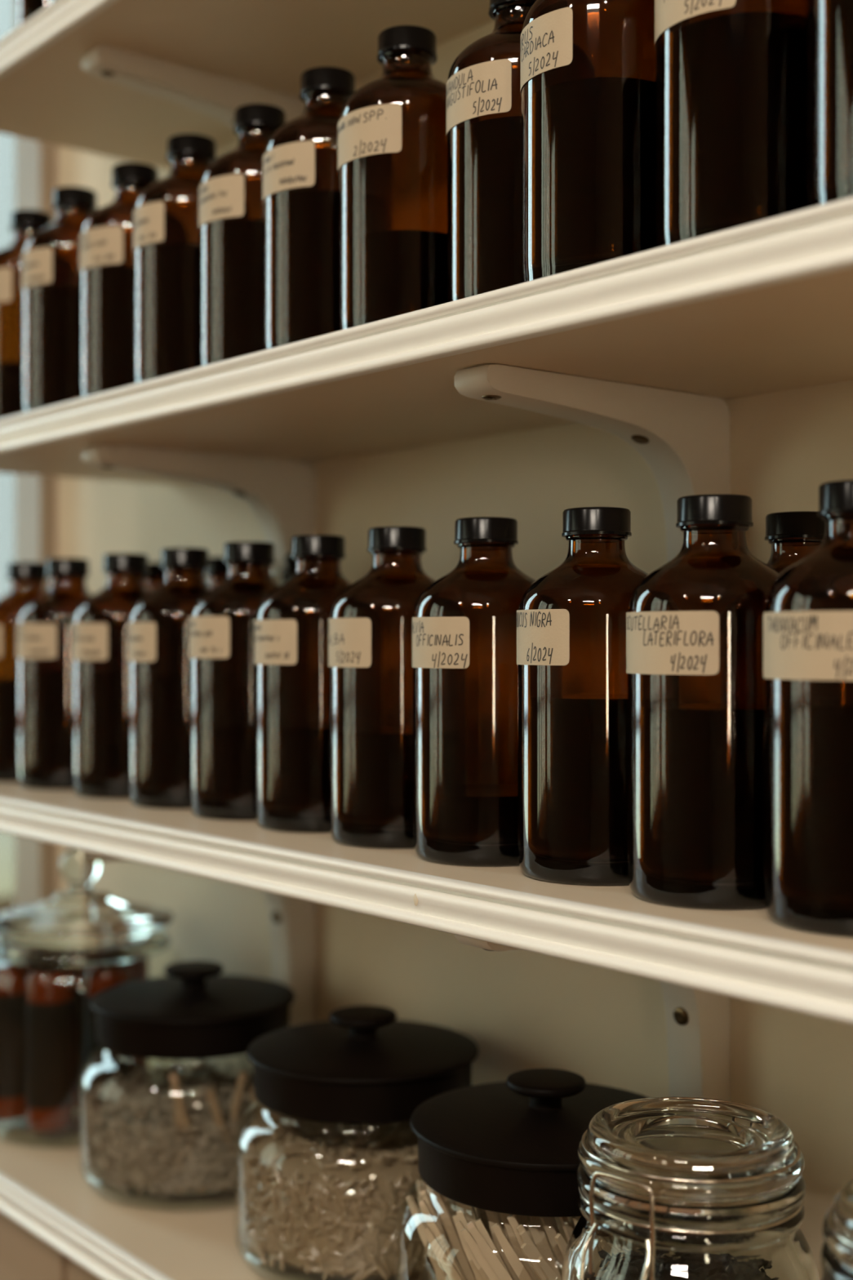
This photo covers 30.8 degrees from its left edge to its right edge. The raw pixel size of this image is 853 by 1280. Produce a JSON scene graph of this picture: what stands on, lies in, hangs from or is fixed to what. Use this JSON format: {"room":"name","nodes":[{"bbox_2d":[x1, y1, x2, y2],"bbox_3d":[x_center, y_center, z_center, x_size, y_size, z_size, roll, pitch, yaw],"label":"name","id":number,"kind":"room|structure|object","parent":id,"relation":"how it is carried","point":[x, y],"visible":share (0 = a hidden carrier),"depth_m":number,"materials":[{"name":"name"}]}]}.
{"room":"pharmacy","nodes":[
{"label":"pharmacy","id":0,"kind":"room"},
{"bbox_2d":[56,19,852,1279],"bbox_3d":[0.330,-0.250,0.790,0.120,3.300,5.840,0,0,-39],"label":"wall","id":1,"kind":"structure","parent":0,"point":[522,1010],"depth_m":1.04,"materials":[{"name":"paint"}]},
{"bbox_2d":[0,0,14,945],"bbox_3d":[-0.702,-0.150,1.969,0.020,1.900,0.966,0,0,-39],"label":"window","id":2,"kind":"structure","parent":1,"relation":"in","point":[6,6],"depth_m":1.66,"materials":[{"name":"white paint"}]},
{"bbox_2d":[14,0,56,945],"bbox_3d":[-0.394,-0.150,1.561,0.018,2.020,0.057,0,0,-39],"label":"trim","id":3,"kind":"structure","parent":1,"relation":"attached to","point":[35,162],"depth_m":1.54,"materials":[{"name":"beige paint"}]},
{"bbox_2d":[81,45,305,128],"bbox_3d":[-0.166,-0.329,1.151,0.187,0.175,0.026,0,0,-39],"label":"shelf bracket","id":4,"kind":"object","parent":1,"relation":"attached to","point":[217,97],"visible":0.48,"depth_m":1.13,"materials":[{"name":"metal"}]},
{"bbox_2d":[81,444,315,586],"bbox_3d":[-0.166,-0.050,1.151,0.187,0.175,0.026,0,0,-39],"label":"shelf bracket","id":5,"kind":"object","parent":1,"relation":"attached to","point":[281,494],"visible":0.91,"depth_m":1.17,"materials":[{"name":"paint"}]},
{"bbox_2d":[81,850,315,1026],"bbox_3d":[-0.166,0.229,1.151,0.187,0.175,0.026,0,0,-39],"label":"bracket","id":6,"kind":"object","parent":1,"relation":"attached to","point":[292,921],"visible":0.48,"depth_m":1.19,"materials":[{"name":"paint"}]},
{"bbox_2d":[0,0,493,169],"bbox_3d":[0.214,-0.429,0.666,0.216,0.026,1.657,0,0,-39],"label":"wall shelf","id":7,"kind":"object","parent":1,"relation":"attached to","point":[46,95],"visible":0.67,"depth_m":1.10,"materials":[{"name":"beige paint"}]},
{"bbox_2d":[16,0,48,27],"bbox_3d":[-0.284,-0.532,1.226,0.078,0.180,0.078,0,0,-24],"label":"bottle","id":8,"kind":"object","parent":7,"relation":"on","point":[25,9],"visible":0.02,"depth_m":1.20,"materials":[{"name":"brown glass"}]},
{"bbox_2d":[0,1076,562,1279],"bbox_3d":[0.175,0.407,0.714,0.216,0.026,1.780,0,0,-39],"label":"wall shelf","id":9,"kind":"object","parent":1,"relation":"attached to","point":[46,1192],"visible":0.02,"depth_m":1.06,"materials":[{"name":"beige paint"}]},
{"bbox_2d":[0,848,185,1148],"bbox_3d":[-0.284,0.282,1.276,0.170,0.225,0.170,0,0,-6],"label":"cookie jar","id":10,"kind":"object","parent":9,"relation":"on","point":[82,916],"visible":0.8,"depth_m":1.23,"materials":[{"name":"clear glass"}]},
{"bbox_2d":[0,945,31,1119],"bbox_3d":[-0.337,0.317,1.253,0.037,0.134,0.037,0,0,-39],"label":"vial","id":11,"kind":"object","parent":10,"relation":"in","point":[13,976],"visible":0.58,"depth_m":1.24,"materials":[{"name":"orange glass"}]},
{"bbox_2d":[29,946,48,952],"bbox_3d":[-0.327,0.317,1.311,0.037,0.134,0.037,0,0,-39],"label":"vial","id":12,"kind":"object","parent":10,"relation":"in","point":[33,949],"visible":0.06,"depth_m":1.29,"materials":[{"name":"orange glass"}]},
{"bbox_2d":[25,951,73,1131],"bbox_3d":[-0.297,0.317,1.224,0.037,0.134,0.037,0,0,-39],"label":"vial","id":13,"kind":"object","parent":10,"relation":"in","point":[49,1001],"visible":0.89,"depth_m":1.21,"materials":[{"name":"orange glass"}]},
{"bbox_2d":[48,948,89,1110],"bbox_3d":[-0.294,0.317,1.278,0.037,0.134,0.037,0,0,-39],"label":"vial","id":14,"kind":"object","parent":10,"relation":"in","point":[78,973],"visible":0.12,"depth_m":1.26,"materials":[{"name":"orange glass"}]},
{"bbox_2d":[84,946,131,1108],"bbox_3d":[-0.256,0.317,1.246,0.037,0.134,0.037,0,0,-39],"label":"vial","id":15,"kind":"object","parent":10,"relation":"in","point":[101,1065],"visible":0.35,"depth_m":1.23,"materials":[{"name":"orange glass"}]},
{"bbox_2d":[108,937,148,1087],"bbox_3d":[-0.255,0.313,1.318,0.036,0.141,0.036,0,0,-39],"label":"vial","id":16,"kind":"object","parent":10,"relation":"in","point":[139,968],"visible":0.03,"depth_m":1.30,"materials":[{"name":"red glass"}]},
{"bbox_2d":[78,960,295,1210],"bbox_3d":[-0.171,0.317,1.141,0.166,0.156,0.166,0,0,15],"label":"storage jar","id":17,"kind":"object","parent":9,"relation":"on","point":[195,1011],"visible":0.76,"depth_m":1.09,"materials":[{"name":"clear glass"}]},
{"bbox_2d":[173,1089,186,1193],"bbox_3d":[-0.170,0.346,1.071,0.009,0.070,0.008,0,0,-33],"label":"stick","id":18,"kind":"object","parent":17,"relation":"in","point":[175,1120],"visible":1,"depth_m":1.07,"materials":[{"name":"brown wood"}]},
{"bbox_2d":[168,1071,207,1193],"bbox_3d":[-0.165,0.340,1.070,0.027,0.084,0.008,0,0,-16],"label":"stick","id":19,"kind":"object","parent":17,"relation":"in","point":[174,1080],"visible":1,"depth_m":1.07,"materials":[{"name":"brown wood"}]},
{"bbox_2d":[83,1058,293,1199],"bbox_3d":[-0.171,0.353,1.141,0.159,0.066,0.160,0,0,-19],"label":"dried herbs","id":20,"kind":"object","parent":17,"relation":"in","point":[131,1140],"visible":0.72,"depth_m":1.08,"materials":[{"name":"brown plant"}]},
{"bbox_2d":[205,1088,242,1187],"bbox_3d":[-0.139,0.346,1.077,0.031,0.072,0.007,0,0,-37],"label":"stick","id":21,"kind":"object","parent":17,"relation":"in","point":[219,1122],"visible":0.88,"depth_m":1.07,"materials":[{"name":"brown wood"}]},
{"bbox_2d":[218,1071,247,1190],"bbox_3d":[-0.135,0.342,1.081,0.020,0.080,0.006,0,0,-25],"label":"stick","id":22,"kind":"object","parent":17,"relation":"in","point":[242,1076],"visible":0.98,"depth_m":1.08,"materials":[{"name":"brown wood"}]},
{"bbox_2d":[231,1105,270,1188],"bbox_3d":[-0.124,0.354,1.088,0.032,0.057,0.008,0,0,-30],"label":"stick","id":23,"kind":"object","parent":17,"relation":"in","point":[263,1114],"visible":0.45,"depth_m":1.09,"materials":[{"name":"brown wood"}]},
{"bbox_2d":[249,1085,261,1117],"bbox_3d":[-0.116,0.348,1.097,0.008,0.069,0.026,0,0,30],"label":"stick","id":24,"kind":"object","parent":17,"relation":"in","point":[256,1108],"visible":0.26,"depth_m":1.09,"materials":[{"name":"brown wood"}]},
{"bbox_2d":[233,1004,491,1279],"bbox_3d":[-0.041,0.317,0.999,0.166,0.156,0.166,0,0,-4],"label":"storage jar","id":25,"kind":"object","parent":9,"relation":"on","point":[363,1064],"visible":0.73,"depth_m":0.95,"materials":[{"name":"clear glass"}]},
{"bbox_2d":[240,1112,483,1279],"bbox_3d":[-0.041,0.347,0.998,0.162,0.075,0.161,0,0,-39],"label":"dried herbs","id":26,"kind":"object","parent":25,"relation":"in","point":[325,1198],"visible":0.61,"depth_m":0.94,"materials":[{"name":"brown plant"}]},
{"bbox_2d":[394,1068,649,1279],"bbox_3d":[0.065,0.317,0.849,0.166,0.156,0.166,0,0,-4],"label":"storage jar","id":27,"kind":"object","parent":9,"relation":"on","point":[510,1146],"visible":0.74,"depth_m":0.81,"materials":[{"name":"clear glass"}]},
{"bbox_2d":[394,1175,421,1279],"bbox_3d":[0.065,0.339,0.849,0.166,0.112,0.166,0,0,-39],"label":"jar","id":28,"kind":"object","parent":27,"relation":"on","point":[420,1176],"depth_m":0.84,"materials":[{"name":"clear glass"}]},
{"bbox_2d":[420,1189,436,1214],"bbox_3d":[0.015,0.339,0.819,0.003,0.085,0.052,0,0,-44],"label":"stick","id":29,"kind":"object","parent":27,"relation":"in","point":[424,1195],"visible":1,"depth_m":0.83,"materials":[{"name":"brown wood"}]},
{"bbox_2d":[417,1195,439,1279],"bbox_3d":[0.007,0.344,0.837,0.003,0.074,0.052,0,0,-26],"label":"stick","id":30,"kind":"object","parent":27,"relation":"in","point":[420,1198],"visible":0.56,"depth_m":0.85,"materials":[{"name":"brown wood"}]},
{"bbox_2d":[418,1200,448,1279],"bbox_3d":[0.064,0.342,0.846,0.145,0.086,0.147,0,0,-39],"label":"stick","id":31,"kind":"object","parent":27,"relation":"in","point":[425,1260],"visible":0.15,"depth_m":0.84,"materials":[{"name":"brown wood"}]},
{"bbox_2d":[415,1177,437,1279],"bbox_3d":[0.006,0.341,0.844,0.003,0.080,0.058,0,0,-22],"label":"stick","id":32,"kind":"object","parent":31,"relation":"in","point":[419,1183],"visible":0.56,"depth_m":0.87,"materials":[{"name":"brown wood"}]},
{"bbox_2d":[405,1195,448,1279],"bbox_3d":[0.009,0.342,0.826,0.003,0.078,0.061,0,0,-41],"label":"stick","id":33,"kind":"object","parent":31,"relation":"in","point":[420,1225],"visible":0.95,"depth_m":0.84,"materials":[{"name":"brown wood"}]},
{"bbox_2d":[426,1202,456,1259],"bbox_3d":[0.018,0.341,0.814,0.050,0.080,0.003,0,0,41],"label":"stick","id":34,"kind":"object","parent":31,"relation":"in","point":[429,1204],"visible":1,"depth_m":0.82,"materials":[{"name":"brown wood"}]},
{"bbox_2d":[418,1200,466,1279],"bbox_3d":[0.019,0.340,0.811,0.056,0.083,0.003,0,0,35],"label":"stick","id":35,"kind":"object","parent":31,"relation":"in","point":[431,1221],"visible":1,"depth_m":0.82,"materials":[{"name":"brown wood"}]},
{"bbox_2d":[422,1226,463,1279],"bbox_3d":[0.023,0.345,0.806,0.056,0.072,0.003,0,0,28],"label":"stick","id":36,"kind":"object","parent":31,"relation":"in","point":[443,1258],"visible":1,"depth_m":0.81,"materials":[{"name":"brown wood"}]},
{"bbox_2d":[431,1189,475,1279],"bbox_3d":[0.022,0.338,0.822,0.051,0.086,0.003,0,0,41],"label":"stick","id":37,"kind":"object","parent":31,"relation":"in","point":[447,1221],"visible":0.84,"depth_m":0.83,"materials":[{"name":"brown wood"}]},
{"bbox_2d":[452,1214,484,1279],"bbox_3d":[0.033,0.341,0.802,0.042,0.081,0.003,0,0,28],"label":"stick","id":38,"kind":"object","parent":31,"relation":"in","point":[477,1274],"visible":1,"depth_m":0.81,"materials":[{"name":"brown wood"}]},
{"bbox_2d":[454,1220,489,1279],"bbox_3d":[0.039,0.341,0.797,0.050,0.081,0.003,0,0,15],"label":"stick","id":39,"kind":"object","parent":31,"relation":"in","point":[459,1225],"visible":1,"depth_m":0.80,"materials":[{"name":"brown wood"}]},
{"bbox_2d":[460,1227,500,1279],"bbox_3d":[0.044,0.341,0.793,0.054,0.079,0.003,0,0,6],"label":"stick","id":40,"kind":"object","parent":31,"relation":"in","point":[472,1243],"visible":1,"depth_m":0.79,"materials":[{"name":"brown wood"}]},
{"bbox_2d":[466,1221,512,1279],"bbox_3d":[0.048,0.339,0.792,0.056,0.084,0.003,0,0,2],"label":"stick","id":41,"kind":"object","parent":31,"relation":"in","point":[491,1258],"visible":1,"depth_m":0.79,"materials":[{"name":"brown wood"}]},
{"bbox_2d":[475,1218,511,1277],"bbox_3d":[0.046,0.340,0.795,0.044,0.083,0.003,0,0,12],"label":"stick","id":42,"kind":"object","parent":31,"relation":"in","point":[480,1226],"visible":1,"depth_m":0.80,"materials":[{"name":"brown wood"}]},
{"bbox_2d":[484,1209,519,1279],"bbox_3d":[0.048,0.337,0.804,0.038,0.088,0.003,0,0,16],"label":"stick","id":43,"kind":"object","parent":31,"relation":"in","point":[492,1220],"visible":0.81,"depth_m":0.81,"materials":[{"name":"brown wood"}]},
{"bbox_2d":[491,1223,531,1279],"bbox_3d":[0.057,0.339,0.792,0.048,0.083,0.003,0,0,-2],"label":"stick","id":44,"kind":"object","parent":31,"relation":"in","point":[513,1259],"visible":1,"depth_m":0.79,"materials":[{"name":"brown wood"}]},
{"bbox_2d":[500,1213,533,1279],"bbox_3d":[0.056,0.336,0.801,0.040,0.090,0.003,0,0,4],"label":"stick","id":45,"kind":"object","parent":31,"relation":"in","point":[513,1240],"visible":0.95,"depth_m":0.80,"materials":[{"name":"brown wood"}]},
{"bbox_2d":[506,1213,537,1279],"bbox_3d":[0.059,0.335,0.801,0.039,0.091,0.003,0,0,1],"label":"stick","id":46,"kind":"object","parent":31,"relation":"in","point":[508,1215],"visible":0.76,"depth_m":0.80,"materials":[{"name":"brown wood"}]},
{"bbox_2d":[506,1214,541,1279],"bbox_3d":[0.064,0.337,0.791,0.047,0.089,0.003,0,0,-8],"label":"stick","id":47,"kind":"object","parent":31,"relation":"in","point":[513,1222],"visible":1,"depth_m":0.79,"materials":[{"name":"brown wood"}]},
{"bbox_2d":[526,1220,559,1276],"bbox_3d":[0.069,0.340,0.801,0.036,0.082,0.003,0,0,-9],"label":"stick","id":48,"kind":"object","parent":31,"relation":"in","point":[537,1240],"visible":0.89,"depth_m":0.80,"materials":[{"name":"brown wood"}]},
{"bbox_2d":[529,1216,561,1279],"bbox_3d":[0.068,0.336,0.802,0.033,0.090,0.004,0,0,-2],"label":"stick","id":49,"kind":"object","parent":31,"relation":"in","point":[536,1220],"visible":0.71,"depth_m":0.80,"materials":[{"name":"brown wood"}]},
{"bbox_2d":[426,1185,444,1232],"bbox_3d":[0.012,0.338,0.829,0.003,0.086,0.045,0,0,-29],"label":"stick","id":50,"kind":"object","parent":27,"relation":"in","point":[429,1189],"visible":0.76,"depth_m":0.84,"materials":[{"name":"brown wood"}]},
{"bbox_2d":[444,1196,457,1261],"bbox_3d":[0.016,0.338,0.847,0.003,0.086,0.047,0,0,-15],"label":"stick","id":51,"kind":"object","parent":27,"relation":"in","point":[446,1199],"visible":0.21,"depth_m":0.86,"materials":[{"name":"brown wood"}]},
{"bbox_2d":[448,1198,464,1275],"bbox_3d":[0.019,0.338,0.836,0.003,0.087,0.039,0,0,-21],"label":"stick","id":52,"kind":"object","parent":27,"relation":"in","point":[452,1204],"visible":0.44,"depth_m":0.85,"materials":[{"name":"brown wood"}]},
{"bbox_2d":[456,1209,475,1239],"bbox_3d":[0.036,0.339,0.800,0.044,0.084,0.003,0,0,23],"label":"stick","id":53,"kind":"object","parent":27,"relation":"in","point":[461,1216],"visible":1,"depth_m":0.81,"materials":[{"name":"brown wood"}]},
{"bbox_2d":[457,1201,476,1279],"bbox_3d":[0.028,0.337,0.819,0.004,0.087,0.036,0,0,-41],"label":"stick","id":54,"kind":"object","parent":27,"relation":"in","point":[461,1206],"visible":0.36,"depth_m":0.83,"materials":[{"name":"brown wood"}]},
{"bbox_2d":[463,1204,478,1230],"bbox_3d":[0.032,0.335,0.815,0.037,0.092,0.004,0,0,40],"label":"stick","id":55,"kind":"object","parent":27,"relation":"in","point":[470,1212],"visible":0.24,"depth_m":0.82,"materials":[{"name":"brown wood"}]},
{"bbox_2d":[488,1223,502,1259],"bbox_3d":[0.043,0.335,0.808,0.030,0.091,0.004,0,0,34],"label":"stick","id":56,"kind":"object","parent":27,"relation":"in","point":[494,1241],"visible":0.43,"depth_m":0.81,"materials":[{"name":"brown wood"}]},
{"bbox_2d":[496,1212,509,1242],"bbox_3d":[0.043,0.335,0.809,0.004,0.091,0.023,0,0,-45],"label":"stick","id":57,"kind":"object","parent":27,"relation":"in","point":[499,1215],"visible":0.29,"depth_m":0.81,"materials":[{"name":"brown wood"}]},
{"bbox_2d":[515,1224,533,1244],"bbox_3d":[0.069,0.339,0.791,0.048,0.085,0.003,0,0,-14],"label":"stick","id":58,"kind":"object","parent":27,"relation":"in","point":[520,1228],"visible":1,"depth_m":0.79,"materials":[{"name":"brown wood"}]},
{"bbox_2d":[518,1214,533,1241],"bbox_3d":[0.059,0.337,0.803,0.027,0.088,0.004,0,0,16],"label":"stick","id":59,"kind":"object","parent":27,"relation":"in","point":[523,1220],"visible":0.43,"depth_m":0.80,"materials":[{"name":"brown wood"}]},
{"bbox_2d":[519,1230,544,1259],"bbox_3d":[0.071,0.340,0.791,0.050,0.082,0.003,0,0,-17],"label":"stick","id":60,"kind":"object","parent":27,"relation":"in","point":[524,1236],"visible":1,"depth_m":0.78,"materials":[{"name":"brown wood"}]},
{"bbox_2d":[520,1243,547,1279],"bbox_3d":[0.074,0.342,0.789,0.058,0.078,0.003,0,0,-25],"label":"stick","id":61,"kind":"object","parent":27,"relation":"in","point":[531,1255],"visible":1,"depth_m":0.78,"materials":[{"name":"brown wood"}]},
{"bbox_2d":[536,1256,560,1279],"bbox_3d":[0.079,0.345,0.791,0.055,0.072,0.003,0,0,-29],"label":"stick","id":62,"kind":"object","parent":27,"relation":"in","point":[549,1273],"visible":1,"depth_m":0.78,"materials":[{"name":"brown wood"}]},
{"bbox_2d":[540,1216,564,1268],"bbox_3d":[0.078,0.337,0.801,0.044,0.088,0.003,0,0,-26],"label":"stick","id":63,"kind":"object","parent":27,"relation":"in","point":[550,1231],"visible":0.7,"depth_m":0.79,"materials":[{"name":"brown wood"}]},
{"bbox_2d":[548,1217,562,1269],"bbox_3d":[0.076,0.338,0.803,0.030,0.085,0.004,0,0,-10],"label":"stick","id":64,"kind":"object","parent":27,"relation":"in","point":[553,1220],"visible":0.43,"depth_m":0.80,"materials":[{"name":"brown wood"}]},
{"bbox_2d":[554,1233,567,1257],"bbox_3d":[0.086,0.340,0.794,0.050,0.082,0.003,0,0,-33],"label":"stick","id":65,"kind":"object","parent":27,"relation":"in","point":[562,1245],"visible":0.44,"depth_m":0.78,"materials":[{"name":"brown wood"}]},
{"bbox_2d":[559,1217,573,1241],"bbox_3d":[0.086,0.337,0.804,0.047,0.089,0.003,0,0,-37],"label":"stick","id":66,"kind":"object","parent":27,"relation":"in","point":[567,1228],"visible":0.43,"depth_m":0.79,"materials":[{"name":"brown wood"}]},
{"bbox_2d":[572,1216,580,1226],"bbox_3d":[0.092,0.336,0.798,0.045,0.090,0.003,0,0,-36],"label":"stick","id":67,"kind":"object","parent":27,"relation":"in","point":[575,1219],"visible":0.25,"depth_m":0.79,"materials":[{"name":"brown wood"}]},
{"bbox_2d":[561,1096,819,1279],"bbox_3d":[0.117,0.307,0.702,0.123,0.175,0.116,0,0,-39],"label":"jar","id":68,"kind":"object","parent":9,"relation":"on","point":[670,1188],"visible":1,"depth_m":0.67,"materials":[{"name":"clear glass"}]},
{"bbox_2d":[821,1179,852,1279],"bbox_3d":[0.206,0.307,0.604,0.116,0.175,0.116,0,0,-24],"label":"jar","id":69,"kind":"object","parent":9,"relation":"on","point":[837,1251],"visible":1,"depth_m":0.60,"materials":[{"name":"clear glass"}]},
{"bbox_2d":[0,196,852,484],"bbox_3d":[0.214,-0.150,0.666,0.216,0.026,1.657,0,0,-39],"label":"wall shelf","id":70,"kind":"object","parent":1,"relation":"attached to","point":[766,306],"visible":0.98,"depth_m":0.79,"materials":[{"name":"beige paint"}]},
{"bbox_2d":[0,209,52,418],"bbox_3d":[-0.319,-0.253,1.252,0.078,0.180,0.078,0,0,39],"label":"bottle","id":71,"kind":"object","parent":70,"relation":"on","point":[24,224],"visible":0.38,"depth_m":1.21,"materials":[{"name":"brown glass"}]},
{"bbox_2d":[21,186,97,413],"bbox_3d":[-0.270,-0.253,1.188,0.078,0.180,0.078,0,0,-1],"label":"bottle","id":72,"kind":"object","parent":70,"relation":"on","point":[51,276],"visible":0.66,"depth_m":1.15,"materials":[{"name":"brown glass"}]},
{"bbox_2d":[79,162,158,397],"bbox_3d":[-0.213,-0.253,1.130,0.078,0.180,0.078,0,0,-10],"label":"bottle","id":73,"kind":"object","parent":70,"relation":"on","point":[106,255],"visible":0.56,"depth_m":1.09,"materials":[{"name":"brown glass"}]},
{"bbox_2d":[133,133,216,383],"bbox_3d":[-0.162,-0.253,1.067,0.078,0.180,0.078,0,0,8],"label":"bottle","id":74,"kind":"object","parent":70,"relation":"on","point":[166,214],"visible":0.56,"depth_m":1.03,"materials":[{"name":"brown glass"}]},
{"bbox_2d":[198,103,285,366],"bbox_3d":[-0.108,-0.253,1.008,0.078,0.180,0.078,0,0,-1],"label":"bottle","id":75,"kind":"object","parent":70,"relation":"on","point":[231,206],"visible":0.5,"depth_m":0.97,"materials":[{"name":"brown glass"}]},
{"bbox_2d":[262,66,355,350],"bbox_3d":[-0.060,-0.253,0.944,0.078,0.180,0.078,0,0,-1],"label":"bottle","id":76,"kind":"object","parent":70,"relation":"on","point":[300,177],"visible":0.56,"depth_m":0.91,"materials":[{"name":"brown glass"}]},
{"bbox_2d":[337,25,447,330],"bbox_3d":[-0.011,-0.253,0.881,0.078,0.180,0.078,0,0,-33],"label":"bottle","id":77,"kind":"object","parent":70,"relation":"on","point":[392,133],"visible":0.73,"depth_m":0.85,"materials":[{"name":"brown glass"}]},
{"bbox_2d":[445,0,536,302],"bbox_3d":[0.050,-0.253,0.816,0.078,0.180,0.078,0,0,-24],"label":"bottle","id":78,"kind":"object","parent":70,"relation":"on","point":[483,100],"visible":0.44,"depth_m":0.78,"materials":[{"name":"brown glass"}]},
{"bbox_2d":[520,0,656,282],"bbox_3d":[0.085,-0.253,0.748,0.078,0.180,0.078,0,0,-15],"label":"bottle","id":79,"kind":"object","parent":70,"relation":"on","point":[588,67],"visible":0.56,"depth_m":0.71,"materials":[{"name":"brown glass"}]},
{"bbox_2d":[654,0,808,248],"bbox_3d":[0.141,-0.253,0.686,0.078,0.180,0.078,0,0,-10],"label":"bottle","id":80,"kind":"object","parent":70,"relation":"on","point":[731,75],"visible":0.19,"depth_m":0.65,"materials":[{"name":"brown glass"}]},
{"bbox_2d":[807,0,852,208],"bbox_3d":[0.192,-0.253,0.618,0.078,0.180,0.078,0,0,-10],"label":"bottle","id":81,"kind":"object","parent":70,"relation":"on","point":[829,22],"visible":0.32,"depth_m":0.60,"materials":[{"name":"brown glass"}]},
{"bbox_2d":[0,782,852,1024],"bbox_3d":[0.214,0.129,0.666,0.216,0.026,1.657,0,0,-39],"label":"wall shelf","id":82,"kind":"object","parent":1,"relation":"attached to","point":[745,954],"visible":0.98,"depth_m":0.74,"materials":[{"name":"beige paint"}]},
{"bbox_2d":[0,561,48,782],"bbox_3d":[-0.333,0.026,1.294,0.078,0.180,0.078,0,0,-1],"label":"bottle","id":83,"kind":"object","parent":82,"relation":"on","point":[26,580],"visible":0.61,"depth_m":1.26,"materials":[{"name":"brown glass"}]},
{"bbox_2d":[16,557,93,790],"bbox_3d":[-0.285,0.026,1.230,0.078,0.180,0.078,0,0,-10],"label":"bottle","id":84,"kind":"object","parent":82,"relation":"on","point":[44,624],"visible":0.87,"depth_m":1.19,"materials":[{"name":"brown glass"}]},
{"bbox_2d":[71,553,151,799],"bbox_3d":[-0.226,0.026,1.164,0.078,0.180,0.078,0,0,-1],"label":"bottle","id":85,"kind":"object","parent":82,"relation":"on","point":[100,625],"visible":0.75,"depth_m":1.13,"materials":[{"name":"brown glass"}]},
{"bbox_2d":[144,562,164,591],"bbox_3d":[-0.223,0.026,1.297,0.078,0.180,0.078,0,0,-24],"label":"bottle","id":86,"kind":"object","parent":82,"relation":"on","point":[154,578],"visible":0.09,"depth_m":1.28,"materials":[{"name":"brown glass"}]},
{"bbox_2d":[128,547,212,808],"bbox_3d":[-0.171,0.026,1.095,0.078,0.180,0.078,0,0,8],"label":"bottle","id":87,"kind":"object","parent":82,"relation":"on","point":[158,660],"visible":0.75,"depth_m":1.06,"materials":[{"name":"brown glass"}]},
{"bbox_2d":[204,556,227,589],"bbox_3d":[-0.157,0.026,1.217,0.078,0.180,0.078,0,0,35],"label":"bottle","id":88,"kind":"object","parent":82,"relation":"on","point":[216,574],"visible":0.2,"depth_m":1.20,"materials":[{"name":"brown glass"}]},
{"bbox_2d":[188,541,279,820],"bbox_3d":[-0.118,0.026,1.027,0.078,0.180,0.078,0,0,-1],"label":"bottle","id":89,"kind":"object","parent":82,"relation":"on","point":[221,621],"visible":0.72,"depth_m":0.99,"materials":[{"name":"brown glass"}]},
{"bbox_2d":[270,551,295,582],"bbox_3d":[-0.094,0.026,1.134,0.070,0.180,0.070,0,0,-39],"label":"bottle","id":90,"kind":"object","parent":82,"relation":"on","point":[288,571],"visible":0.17,"depth_m":1.12,"materials":[{"name":"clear glass"}]},
{"bbox_2d":[253,534,351,832],"bbox_3d":[-0.068,0.026,0.963,0.078,0.180,0.078,0,0,3],"label":"bottle","id":91,"kind":"object","parent":82,"relation":"on","point":[291,622],"visible":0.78,"depth_m":0.93,"materials":[{"name":"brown glass"}]},
{"bbox_2d":[328,526,435,848],"bbox_3d":[-0.017,0.026,0.892,0.078,0.180,0.078,0,0,-24],"label":"bottle","id":92,"kind":"object","parent":82,"relation":"on","point":[371,669],"visible":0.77,"depth_m":0.86,"materials":[{"name":"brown glass"}]},
{"bbox_2d":[412,516,536,866],"bbox_3d":[0.032,0.026,0.825,0.078,0.180,0.078,0,0,3],"label":"bottle","id":93,"kind":"object","parent":82,"relation":"on","point":[464,665],"visible":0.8,"depth_m":0.79,"materials":[{"name":"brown glass"}]},
{"bbox_2d":[516,506,648,885],"bbox_3d":[0.084,0.026,0.764,0.078,0.180,0.078,0,0,16],"label":"bottle","id":94,"kind":"object","parent":82,"relation":"on","point":[571,620],"visible":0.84,"depth_m":0.73,"materials":[{"name":"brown glass"}]},
{"bbox_2d":[626,493,781,910],"bbox_3d":[0.129,0.026,0.699,0.078,0.180,0.078,0,0,-19],"label":"bottle","id":95,"kind":"object","parent":82,"relation":"on","point":[695,622],"visible":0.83,"depth_m":0.67,"materials":[{"name":"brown glass"}]},
{"bbox_2d":[764,511,826,572],"bbox_3d":[0.190,0.026,0.789,0.078,0.180,0.078,0,0,-24],"label":"bottle","id":96,"kind":"object","parent":82,"relation":"on","point":[793,535],"visible":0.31,"depth_m":0.78,"materials":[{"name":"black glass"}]},
{"bbox_2d":[763,480,852,937],"bbox_3d":[0.178,0.026,0.635,0.078,0.180,0.078,0,0,35],"label":"bottle","id":97,"kind":"object","parent":82,"relation":"on","point":[808,609],"visible":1,"depth_m":0.61,"materials":[{"name":"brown glass"}]},
{"bbox_2d":[453,364,730,561],"bbox_3d":[0.094,-0.050,0.836,0.187,0.175,0.026,0,0,-39],"label":"shelf bracket","id":98,"kind":"object","parent":1,"relation":"attached to","point":[684,438],"visible":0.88,"depth_m":0.85,"materials":[{"name":"paint"}]},
{"bbox_2d":[454,934,730,1101],"bbox_3d":[0.094,0.229,0.836,0.187,0.175,0.026,0,0,-39],"label":"bracket","id":99,"kind":"object","parent":1,"relation":"attached to","point":[698,1021],"visible":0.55,"depth_m":0.88,"materials":[{"name":"metal"}]},
{"bbox_3d":[-1.375,1.460,-0.613,4.537,0.120,5.840,0,0,-39],"label":"floor","id":100,"kind":"structure","parent":0,"visible":0},
{"bbox_2d":[0,1211,101,1279],"bbox_3d":[0.092,0.910,0.820,0.168,0.979,2.050,0,0,-39],"label":"base cabinet","id":101,"kind":"object","parent":100,"relation":"on","point":[24,1255],"visible":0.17,"depth_m":1.23,"materials":[{"name":"beige paint"}]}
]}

